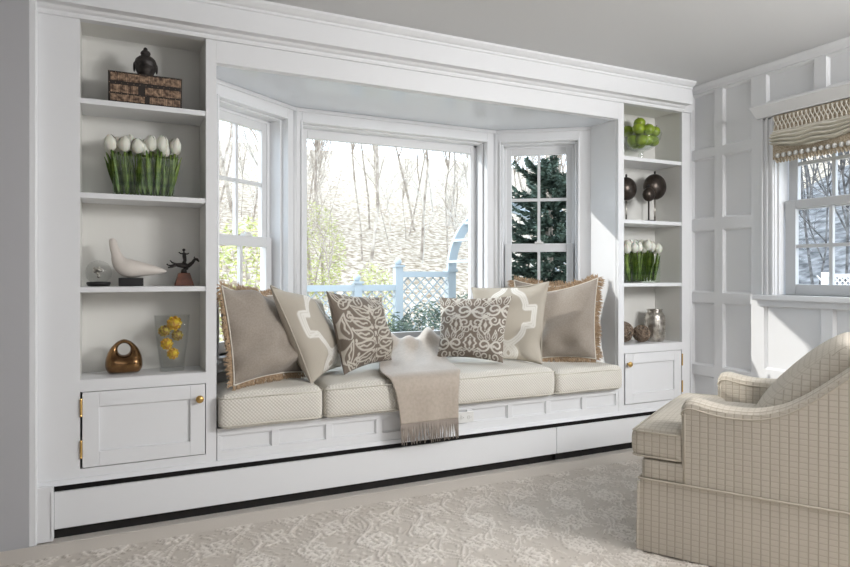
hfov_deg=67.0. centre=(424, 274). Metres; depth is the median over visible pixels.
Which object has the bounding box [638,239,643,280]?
tulip
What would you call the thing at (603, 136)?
wall
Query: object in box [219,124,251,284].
bare tree
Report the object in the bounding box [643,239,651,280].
tulip
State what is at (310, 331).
throw pillow
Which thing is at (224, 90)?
trim
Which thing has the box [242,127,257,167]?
bare tree
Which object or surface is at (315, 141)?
bare tree
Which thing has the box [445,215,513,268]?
bare tree
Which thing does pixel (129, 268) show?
bird sculpture
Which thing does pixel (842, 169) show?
bare tree
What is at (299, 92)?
ceiling
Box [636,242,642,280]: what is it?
tulip
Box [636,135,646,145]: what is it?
apple
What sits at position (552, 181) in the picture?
spruce tree
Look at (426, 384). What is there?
throw blanket
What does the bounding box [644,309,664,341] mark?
vase
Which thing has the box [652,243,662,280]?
tulip
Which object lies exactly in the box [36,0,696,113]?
trim
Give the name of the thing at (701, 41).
ceiling
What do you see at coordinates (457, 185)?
bare tree
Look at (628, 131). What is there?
apple
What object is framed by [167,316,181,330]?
bloom
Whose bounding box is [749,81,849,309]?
trim
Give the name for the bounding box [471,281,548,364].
throw pillow
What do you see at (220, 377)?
wall
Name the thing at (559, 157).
bare tree
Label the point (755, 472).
armchair
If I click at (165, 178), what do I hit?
tulip
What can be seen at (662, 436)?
seat cushion
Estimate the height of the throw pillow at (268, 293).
0.565 m
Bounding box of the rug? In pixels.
[0,451,712,566]
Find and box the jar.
[133,47,157,75]
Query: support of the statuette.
on the bookcase at (92, 421)
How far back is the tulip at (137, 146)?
2.93 m
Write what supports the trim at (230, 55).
attached to the wall at (14, 14)
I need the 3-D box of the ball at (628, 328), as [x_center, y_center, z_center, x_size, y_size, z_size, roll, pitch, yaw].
[1.328,0.380,4.303,0.138,0.142,0.140,0,0,-26]
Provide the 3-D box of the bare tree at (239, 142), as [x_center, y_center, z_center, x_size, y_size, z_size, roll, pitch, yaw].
[-7.229,-4.913,23.788,2.750,5.697,2.384,0,0,-35]
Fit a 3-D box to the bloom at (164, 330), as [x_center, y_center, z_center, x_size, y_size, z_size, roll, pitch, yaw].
[-1.230,0.264,3.029,0.044,0.057,0.043,0,0,16]
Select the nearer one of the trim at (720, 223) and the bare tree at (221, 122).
the trim at (720, 223)
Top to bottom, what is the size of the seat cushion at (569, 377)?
0.166 m
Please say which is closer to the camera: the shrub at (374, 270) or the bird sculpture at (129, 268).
the bird sculpture at (129, 268)
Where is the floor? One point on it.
(361, 492)
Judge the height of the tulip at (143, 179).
0.257 m
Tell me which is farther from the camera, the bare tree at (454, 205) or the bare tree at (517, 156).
the bare tree at (517, 156)
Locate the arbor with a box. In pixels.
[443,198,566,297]
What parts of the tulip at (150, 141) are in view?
stem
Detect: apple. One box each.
[624,126,632,136]
[627,135,636,145]
[628,144,638,148]
[632,122,643,133]
[633,118,645,124]
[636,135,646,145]
[643,124,654,134]
[645,134,653,145]
[650,125,659,135]
[650,135,658,145]
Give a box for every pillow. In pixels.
[216,279,305,390]
[235,283,273,300]
[270,285,340,382]
[326,291,393,374]
[437,296,511,362]
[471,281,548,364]
[507,275,565,287]
[542,273,605,362]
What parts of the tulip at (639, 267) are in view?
stem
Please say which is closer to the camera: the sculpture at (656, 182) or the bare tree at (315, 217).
the sculpture at (656, 182)
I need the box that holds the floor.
[2,448,632,551]
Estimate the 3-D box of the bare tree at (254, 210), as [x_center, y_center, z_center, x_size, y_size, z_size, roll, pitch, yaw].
[-5.062,-8.140,22.950,6.093,12.800,5.374,0,0,-34]
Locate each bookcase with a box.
[37,13,215,482]
[616,103,689,411]
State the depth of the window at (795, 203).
3.76 m
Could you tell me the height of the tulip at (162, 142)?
0.284 m
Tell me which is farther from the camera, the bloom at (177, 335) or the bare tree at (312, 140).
the bare tree at (312, 140)
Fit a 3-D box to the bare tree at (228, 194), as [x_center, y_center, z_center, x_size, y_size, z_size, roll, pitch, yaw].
[-4.276,-1.822,11.721,3.041,6.389,2.683,0,0,24]
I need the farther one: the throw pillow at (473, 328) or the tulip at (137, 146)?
the throw pillow at (473, 328)
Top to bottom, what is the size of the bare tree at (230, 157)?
16.396 m
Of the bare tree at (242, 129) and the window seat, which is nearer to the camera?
the window seat
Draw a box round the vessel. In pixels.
[105,339,142,373]
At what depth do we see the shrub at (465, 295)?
7.96 m
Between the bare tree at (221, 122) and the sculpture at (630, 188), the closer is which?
the sculpture at (630, 188)
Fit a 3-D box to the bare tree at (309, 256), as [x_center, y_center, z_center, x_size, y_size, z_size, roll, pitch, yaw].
[-3.408,-8.708,14.725,8.961,18.825,7.904,0,0,36]
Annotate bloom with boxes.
[158,325,170,336]
[160,338,172,349]
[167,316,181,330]
[167,348,178,358]
[171,329,182,340]
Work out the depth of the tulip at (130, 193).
2.98 m
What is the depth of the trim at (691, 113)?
4.42 m
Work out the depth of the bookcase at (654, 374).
4.37 m
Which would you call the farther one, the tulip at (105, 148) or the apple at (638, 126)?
the apple at (638, 126)
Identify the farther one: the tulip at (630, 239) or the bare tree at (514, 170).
the bare tree at (514, 170)
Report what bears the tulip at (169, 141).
in the glass vase
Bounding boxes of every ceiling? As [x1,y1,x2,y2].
[216,66,610,129]
[264,0,849,85]
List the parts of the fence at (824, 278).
post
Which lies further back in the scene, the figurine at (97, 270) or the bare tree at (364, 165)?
the bare tree at (364, 165)
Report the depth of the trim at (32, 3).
2.65 m
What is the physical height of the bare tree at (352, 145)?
12.146 m
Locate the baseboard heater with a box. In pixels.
[37,406,662,543]
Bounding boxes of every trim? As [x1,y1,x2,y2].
[29,0,36,546]
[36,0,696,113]
[216,41,617,119]
[216,79,295,372]
[296,107,495,355]
[496,127,590,287]
[690,113,690,392]
[691,113,691,392]
[692,36,849,94]
[692,47,849,394]
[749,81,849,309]
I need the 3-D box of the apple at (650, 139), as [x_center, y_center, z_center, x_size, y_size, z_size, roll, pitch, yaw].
[1.486,-0.905,4.290,0.079,0.078,0.078,0,0,-39]
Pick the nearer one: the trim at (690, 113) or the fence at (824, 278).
the trim at (690, 113)
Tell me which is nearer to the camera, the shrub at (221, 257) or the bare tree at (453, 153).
the shrub at (221, 257)
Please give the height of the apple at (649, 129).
0.077 m
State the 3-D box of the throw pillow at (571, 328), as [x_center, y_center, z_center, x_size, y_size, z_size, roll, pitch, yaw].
[0.895,0.297,4.166,0.537,0.622,0.215,0,0,17]
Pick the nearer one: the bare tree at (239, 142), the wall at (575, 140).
the wall at (575, 140)
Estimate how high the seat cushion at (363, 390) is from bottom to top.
0.189 m
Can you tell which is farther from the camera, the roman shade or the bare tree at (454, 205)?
the bare tree at (454, 205)
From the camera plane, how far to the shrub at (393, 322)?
6.68 m
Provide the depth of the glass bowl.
4.35 m
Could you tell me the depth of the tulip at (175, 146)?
3.02 m
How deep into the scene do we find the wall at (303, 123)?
4.38 m
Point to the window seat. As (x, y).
(324, 432)
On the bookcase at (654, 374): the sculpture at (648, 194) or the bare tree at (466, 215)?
the sculpture at (648, 194)
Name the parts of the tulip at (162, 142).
stem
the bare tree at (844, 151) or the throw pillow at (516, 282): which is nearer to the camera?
the throw pillow at (516, 282)
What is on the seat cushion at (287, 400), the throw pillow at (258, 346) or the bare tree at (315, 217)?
the throw pillow at (258, 346)
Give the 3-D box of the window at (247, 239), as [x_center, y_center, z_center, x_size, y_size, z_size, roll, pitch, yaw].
[-1.041,-0.239,3.585,0.079,1.318,0.490,0,0,28]
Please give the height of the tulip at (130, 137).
0.280 m
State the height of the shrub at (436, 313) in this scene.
1.417 m
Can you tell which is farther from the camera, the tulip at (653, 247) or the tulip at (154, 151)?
the tulip at (653, 247)
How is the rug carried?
on the floor
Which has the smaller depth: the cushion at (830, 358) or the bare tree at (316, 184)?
the cushion at (830, 358)
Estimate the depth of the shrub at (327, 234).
15.53 m
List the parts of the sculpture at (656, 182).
rod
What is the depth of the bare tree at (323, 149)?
23.67 m
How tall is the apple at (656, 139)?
0.079 m
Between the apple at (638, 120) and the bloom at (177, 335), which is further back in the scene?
the apple at (638, 120)
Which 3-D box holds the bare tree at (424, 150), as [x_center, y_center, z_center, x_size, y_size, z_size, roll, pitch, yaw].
[-0.942,-8.017,33.239,6.241,10.445,8.618,0,0,-31]
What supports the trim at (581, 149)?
attached to the wall at (575, 140)
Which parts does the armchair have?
rail, arm, arm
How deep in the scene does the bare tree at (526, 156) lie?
22.58 m
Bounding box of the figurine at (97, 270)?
[86,267,110,285]
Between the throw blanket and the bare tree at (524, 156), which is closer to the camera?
the throw blanket
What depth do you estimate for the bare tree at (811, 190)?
17.79 m
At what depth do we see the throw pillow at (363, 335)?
3.48 m
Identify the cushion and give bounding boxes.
[216,374,322,428]
[298,362,398,417]
[447,357,553,404]
[525,358,621,394]
[632,393,756,461]
[755,332,849,407]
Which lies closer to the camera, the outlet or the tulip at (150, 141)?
the tulip at (150, 141)
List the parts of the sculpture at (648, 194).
rod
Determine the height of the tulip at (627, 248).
0.254 m
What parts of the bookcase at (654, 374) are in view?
shelf, shelf, shelf, shelf, door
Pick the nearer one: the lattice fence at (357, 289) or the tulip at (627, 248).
the tulip at (627, 248)
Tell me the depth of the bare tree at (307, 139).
22.64 m
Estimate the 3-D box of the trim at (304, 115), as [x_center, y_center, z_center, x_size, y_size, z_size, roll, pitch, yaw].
[-0.176,-0.250,4.201,1.408,1.500,0.210,0,0,-26]
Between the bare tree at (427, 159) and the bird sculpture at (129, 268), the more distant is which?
the bare tree at (427, 159)
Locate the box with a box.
[108,70,181,107]
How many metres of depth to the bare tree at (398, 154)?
26.85 m
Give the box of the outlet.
[458,411,473,422]
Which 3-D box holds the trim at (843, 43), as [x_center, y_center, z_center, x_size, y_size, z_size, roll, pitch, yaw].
[3.024,-1.255,1.971,0.055,0.050,5.400,0,0,-26]
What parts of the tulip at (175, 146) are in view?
stem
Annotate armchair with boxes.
[632,332,849,566]
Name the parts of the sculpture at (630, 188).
rod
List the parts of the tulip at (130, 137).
stem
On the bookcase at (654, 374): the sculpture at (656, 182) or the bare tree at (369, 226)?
the sculpture at (656, 182)
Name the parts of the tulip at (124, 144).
stem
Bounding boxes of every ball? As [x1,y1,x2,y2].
[624,321,633,341]
[633,325,650,341]
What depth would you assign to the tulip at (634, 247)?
4.26 m
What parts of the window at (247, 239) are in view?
sash, sash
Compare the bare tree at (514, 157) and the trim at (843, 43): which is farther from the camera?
the bare tree at (514, 157)
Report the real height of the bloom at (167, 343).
0.059 m
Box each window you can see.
[219,110,270,353]
[303,130,473,337]
[505,147,572,287]
[785,152,849,296]
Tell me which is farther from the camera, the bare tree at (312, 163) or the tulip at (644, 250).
the bare tree at (312, 163)
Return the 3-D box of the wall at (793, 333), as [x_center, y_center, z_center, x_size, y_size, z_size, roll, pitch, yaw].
[3.032,-0.080,2.176,0.140,2.400,5.760,0,0,-26]
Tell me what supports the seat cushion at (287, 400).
on the window seat
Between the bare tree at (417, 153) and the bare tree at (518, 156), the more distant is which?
the bare tree at (417, 153)
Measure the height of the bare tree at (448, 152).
7.811 m
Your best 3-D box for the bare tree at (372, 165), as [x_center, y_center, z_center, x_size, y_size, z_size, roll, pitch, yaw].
[-1.959,-4.135,21.855,2.960,7.051,3.356,0,0,42]
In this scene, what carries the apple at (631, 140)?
in the glass bowl
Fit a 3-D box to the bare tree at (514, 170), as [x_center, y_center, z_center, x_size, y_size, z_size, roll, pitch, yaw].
[3.841,-6.056,26.164,4.421,10.566,5.100,0,0,28]
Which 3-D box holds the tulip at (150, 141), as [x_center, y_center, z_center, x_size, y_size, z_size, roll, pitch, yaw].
[-1.270,-0.508,2.970,0.056,0.281,0.062,0,0,38]
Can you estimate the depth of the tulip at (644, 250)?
4.32 m
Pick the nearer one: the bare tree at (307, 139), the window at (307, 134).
the window at (307, 134)
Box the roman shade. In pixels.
[769,98,849,162]
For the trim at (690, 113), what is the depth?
4.39 m
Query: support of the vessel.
on the bookcase at (92, 421)
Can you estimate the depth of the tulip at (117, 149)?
2.95 m
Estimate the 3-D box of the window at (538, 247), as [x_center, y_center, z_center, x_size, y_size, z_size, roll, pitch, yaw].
[0.801,-0.239,4.514,0.472,1.318,0.079,0,0,10]
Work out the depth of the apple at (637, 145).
4.38 m
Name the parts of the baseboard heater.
panel, panel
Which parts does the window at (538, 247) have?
sash, sash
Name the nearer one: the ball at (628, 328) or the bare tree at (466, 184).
the ball at (628, 328)
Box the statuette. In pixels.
[166,249,199,285]
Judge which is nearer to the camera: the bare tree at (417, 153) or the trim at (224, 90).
the trim at (224, 90)
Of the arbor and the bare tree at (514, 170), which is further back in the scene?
the bare tree at (514, 170)
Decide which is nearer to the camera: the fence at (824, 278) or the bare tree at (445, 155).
the fence at (824, 278)
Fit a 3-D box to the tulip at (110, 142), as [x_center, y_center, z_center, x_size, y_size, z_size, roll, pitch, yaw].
[-1.419,-0.502,2.900,0.058,0.269,0.065,0,0,4]
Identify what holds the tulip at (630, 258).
in the glass vase
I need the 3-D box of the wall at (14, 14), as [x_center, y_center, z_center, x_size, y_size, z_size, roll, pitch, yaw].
[-1.086,-0.080,3.137,6.410,2.400,0.411,0,0,-26]
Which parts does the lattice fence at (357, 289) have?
lattice panel, rail, post, post, lattice panel, rail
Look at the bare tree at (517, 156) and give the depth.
31.98 m
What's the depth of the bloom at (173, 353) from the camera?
3.03 m
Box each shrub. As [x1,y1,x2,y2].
[219,215,260,341]
[307,202,346,303]
[347,263,392,322]
[387,312,417,331]
[396,301,440,331]
[437,292,467,329]
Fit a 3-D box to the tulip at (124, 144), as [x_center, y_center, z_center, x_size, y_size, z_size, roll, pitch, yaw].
[-1.363,-0.501,2.924,0.056,0.267,0.069,0,0,28]
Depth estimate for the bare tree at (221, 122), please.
19.45 m
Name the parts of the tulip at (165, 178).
stem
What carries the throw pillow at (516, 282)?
on the seat cushion at (569, 377)
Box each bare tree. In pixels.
[219,120,254,216]
[219,122,255,232]
[219,123,232,204]
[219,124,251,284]
[219,129,256,232]
[219,133,241,184]
[221,122,257,163]
[225,127,257,161]
[227,154,257,233]
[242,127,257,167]
[249,129,257,221]
[249,147,346,204]
[254,143,369,316]
[307,139,326,194]
[307,139,340,214]
[307,140,358,245]
[307,141,341,225]
[307,223,312,284]
[309,140,320,202]
[314,140,324,298]
[336,142,414,252]
[347,143,362,259]
[357,165,402,231]
[361,144,370,228]
[367,145,378,296]
[386,155,452,262]
[389,147,423,237]
[395,147,415,230]
[408,149,425,235]
[420,150,428,259]
[423,182,467,245]
[424,150,433,211]
[426,152,467,233]
[429,154,526,240]
[434,158,467,226]
[441,152,460,256]
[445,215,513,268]
[448,152,467,186]
[448,153,455,225]
[452,156,563,217]
[512,156,522,223]
[512,156,541,191]
[512,156,545,189]
[512,156,565,192]
[514,157,532,238]
[515,155,543,266]
[558,155,565,211]
[799,149,848,284]
[801,155,849,217]
[801,156,827,283]
[802,150,849,284]
[803,159,808,198]
[805,160,813,197]
[821,151,849,193]
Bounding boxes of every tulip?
[104,134,119,193]
[104,147,116,193]
[110,136,123,193]
[118,135,132,193]
[126,134,136,194]
[126,135,132,194]
[131,138,143,194]
[136,140,149,194]
[143,135,156,195]
[148,149,159,195]
[153,135,168,195]
[158,146,172,195]
[164,139,178,195]
[168,138,181,196]
[624,239,632,280]
[624,243,630,280]
[630,239,636,280]
[631,242,638,280]
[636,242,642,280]
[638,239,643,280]
[641,245,647,280]
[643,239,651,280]
[648,241,655,280]
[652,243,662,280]
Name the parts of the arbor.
post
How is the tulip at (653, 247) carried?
in the glass vase
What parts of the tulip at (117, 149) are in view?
stem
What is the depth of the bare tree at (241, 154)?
21.72 m
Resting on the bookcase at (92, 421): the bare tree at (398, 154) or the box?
the box
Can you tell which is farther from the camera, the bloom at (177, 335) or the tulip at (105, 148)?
the bloom at (177, 335)
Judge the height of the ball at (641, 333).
0.115 m
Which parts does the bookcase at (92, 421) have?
shelf, shelf, shelf, shelf, door, knob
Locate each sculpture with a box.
[109,238,165,285]
[624,174,636,218]
[642,184,654,220]
[643,171,666,220]
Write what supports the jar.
on the box
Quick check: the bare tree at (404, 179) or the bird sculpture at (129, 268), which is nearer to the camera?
the bird sculpture at (129, 268)
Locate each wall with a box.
[0,0,32,551]
[216,98,284,382]
[303,123,484,364]
[501,140,577,357]
[591,120,615,364]
[695,52,849,394]
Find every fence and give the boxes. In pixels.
[307,258,448,329]
[817,272,849,284]
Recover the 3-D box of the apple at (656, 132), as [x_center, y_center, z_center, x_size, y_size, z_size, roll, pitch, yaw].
[1.555,-0.975,4.354,0.079,0.077,0.078,0,0,-28]
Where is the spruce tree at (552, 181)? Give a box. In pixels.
[512,155,566,284]
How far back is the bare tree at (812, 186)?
12.90 m
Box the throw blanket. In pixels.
[379,327,459,445]
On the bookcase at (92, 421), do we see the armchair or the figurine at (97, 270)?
the figurine at (97, 270)
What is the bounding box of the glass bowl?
[625,130,661,151]
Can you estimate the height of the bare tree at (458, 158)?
3.405 m
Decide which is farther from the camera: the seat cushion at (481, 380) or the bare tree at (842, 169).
the bare tree at (842, 169)
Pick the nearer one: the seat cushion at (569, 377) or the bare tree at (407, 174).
the seat cushion at (569, 377)
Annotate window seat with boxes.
[216,389,617,460]
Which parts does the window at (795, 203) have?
sash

